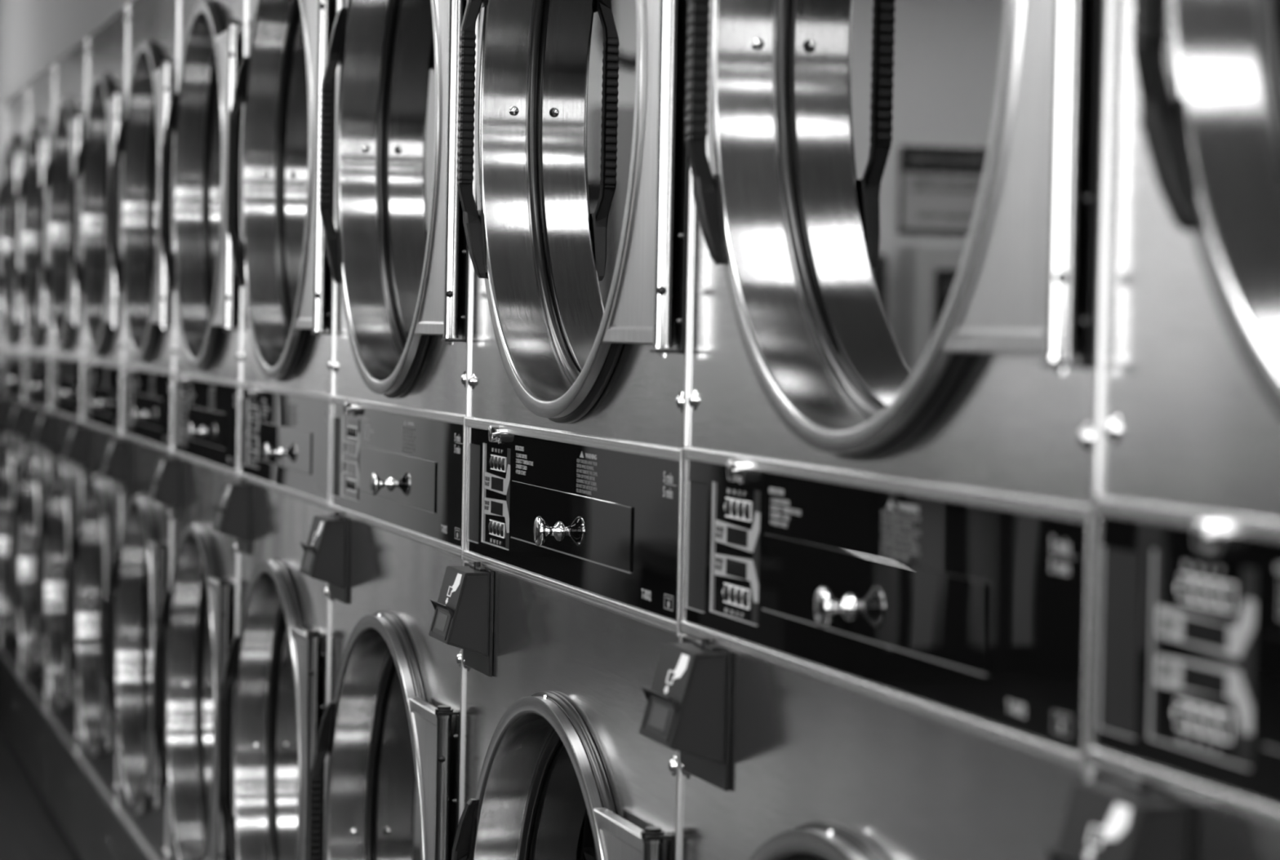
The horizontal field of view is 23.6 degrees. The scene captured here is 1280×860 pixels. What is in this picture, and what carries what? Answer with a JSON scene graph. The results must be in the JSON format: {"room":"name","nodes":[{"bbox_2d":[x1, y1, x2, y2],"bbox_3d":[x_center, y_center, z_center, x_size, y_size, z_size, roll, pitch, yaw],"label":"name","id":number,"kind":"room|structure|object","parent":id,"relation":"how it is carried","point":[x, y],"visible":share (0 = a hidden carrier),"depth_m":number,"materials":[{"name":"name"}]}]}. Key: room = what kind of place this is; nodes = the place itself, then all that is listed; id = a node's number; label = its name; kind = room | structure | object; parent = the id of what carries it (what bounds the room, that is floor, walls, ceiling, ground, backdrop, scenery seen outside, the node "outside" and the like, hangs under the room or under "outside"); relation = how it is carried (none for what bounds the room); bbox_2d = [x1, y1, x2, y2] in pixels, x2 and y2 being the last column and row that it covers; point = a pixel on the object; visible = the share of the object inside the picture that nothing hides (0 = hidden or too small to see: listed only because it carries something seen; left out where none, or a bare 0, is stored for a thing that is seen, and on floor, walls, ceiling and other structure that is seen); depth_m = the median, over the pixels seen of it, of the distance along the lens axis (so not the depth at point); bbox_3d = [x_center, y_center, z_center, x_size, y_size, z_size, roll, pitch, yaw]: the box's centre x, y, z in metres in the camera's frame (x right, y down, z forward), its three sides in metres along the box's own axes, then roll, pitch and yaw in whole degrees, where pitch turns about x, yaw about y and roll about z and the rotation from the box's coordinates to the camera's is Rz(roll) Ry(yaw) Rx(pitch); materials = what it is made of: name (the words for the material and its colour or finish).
{"room":"laundry","nodes":[
{"label":"laundry","id":0,"kind":"room"},
{"bbox_2d":[0,729,80,859],"bbox_3d":[-1.943,1.204,2.667,6.300,0.100,15.100,1,2,-16],"label":"floor","id":1,"kind":"structure","parent":0,"point":[29,830],"depth_m":7.79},
{"bbox_2d":[0,84,26,760],"bbox_3d":[-1.348,-0.019,9.199,1.149,1.934,0.800,1,2,-16],"label":"dryer","id":2,"kind":"object","parent":1,"relation":"on","point":[15,107],"visible":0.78,"depth_m":9.16,"materials":[{"name":"grey metal"}]},
{"bbox_2d":[7,62,53,804],"bbox_3d":[-1.126,0.010,8.431,1.149,1.934,0.800,1,2,-16],"label":"dryer","id":3,"kind":"object","parent":1,"relation":"on","point":[30,500],"visible":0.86,"depth_m":8.44,"materials":[{"name":"grey metal"}]},
{"bbox_2d":[32,34,86,855],"bbox_3d":[-0.904,0.038,7.663,1.149,1.934,0.800,1,2,-16],"label":"dryer","id":4,"kind":"object","parent":1,"relation":"on","point":[60,520],"visible":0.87,"depth_m":7.68,"materials":[{"name":"grey metal"}]},
{"bbox_2d":[62,0,128,859],"bbox_3d":[-0.682,0.069,6.895,1.149,1.934,0.800,1,2,-16],"label":"dryer","id":5,"kind":"object","parent":1,"relation":"on","point":[95,545],"visible":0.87,"depth_m":6.92,"materials":[{"name":"grey metal"}]},
{"bbox_2d":[100,0,177,859],"bbox_3d":[-0.461,0.097,6.127,1.149,1.934,0.800,1,2,-16],"label":"dryer","id":6,"kind":"object","parent":1,"relation":"on","point":[140,573],"visible":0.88,"depth_m":6.17,"materials":[{"name":"grey metal"}]},
{"bbox_2d":[147,0,244,859],"bbox_3d":[-0.239,0.129,5.359,1.149,1.934,0.800,1,2,-16],"label":"dryer","id":7,"kind":"object","parent":1,"relation":"on","point":[197,611],"visible":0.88,"depth_m":5.39,"materials":[{"name":"grey metal"}]},
{"bbox_2d":[211,0,337,859],"bbox_3d":[-0.017,0.159,4.591,1.149,1.934,0.800,1,2,-16],"label":"dryer","id":8,"kind":"object","parent":1,"relation":"on","point":[276,662],"visible":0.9,"depth_m":4.61,"materials":[{"name":"grey metal"}]},
{"bbox_2d":[299,0,469,859],"bbox_3d":[0.205,0.191,3.823,1.149,1.934,0.800,1,2,-16],"label":"dryer","id":9,"kind":"object","parent":1,"relation":"on","point":[388,742],"visible":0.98,"depth_m":3.79,"materials":[{"name":"grey metal"}]},
{"bbox_2d":[428,0,688,859],"bbox_3d":[0.427,0.222,3.055,1.149,1.934,0.800,1,2,-16],"label":"dryer","id":10,"kind":"object","parent":1,"relation":"on","point":[563,602],"visible":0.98,"depth_m":2.95,"materials":[{"name":"grey metal"}]},
{"bbox_2d":[639,0,1104,859],"bbox_3d":[0.649,0.249,2.286,1.149,1.934,0.800,1,2,-16],"label":"dryer","id":11,"kind":"object","parent":1,"relation":"on","point":[884,650],"visible":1,"depth_m":2.12,"materials":[{"name":"grey metal"}]},
{"bbox_2d":[1043,0,1279,859],"bbox_3d":[0.871,0.274,1.517,1.149,1.934,0.800,1,2,-16],"label":"dryer","id":12,"kind":"object","parent":1,"relation":"on","point":[1184,753],"visible":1,"depth_m":1.62,"materials":[{"name":"grey metal"}]},
{"bbox_2d":[0,0,126,729],"bbox_3d":[-0.075,-0.202,3.152,0.108,2.750,14.900,1,2,-16],"label":"wall","id":13,"kind":"structure","parent":0,"point":[33,33],"depth_m":8.62,"materials":[{"name":"grey paint"}]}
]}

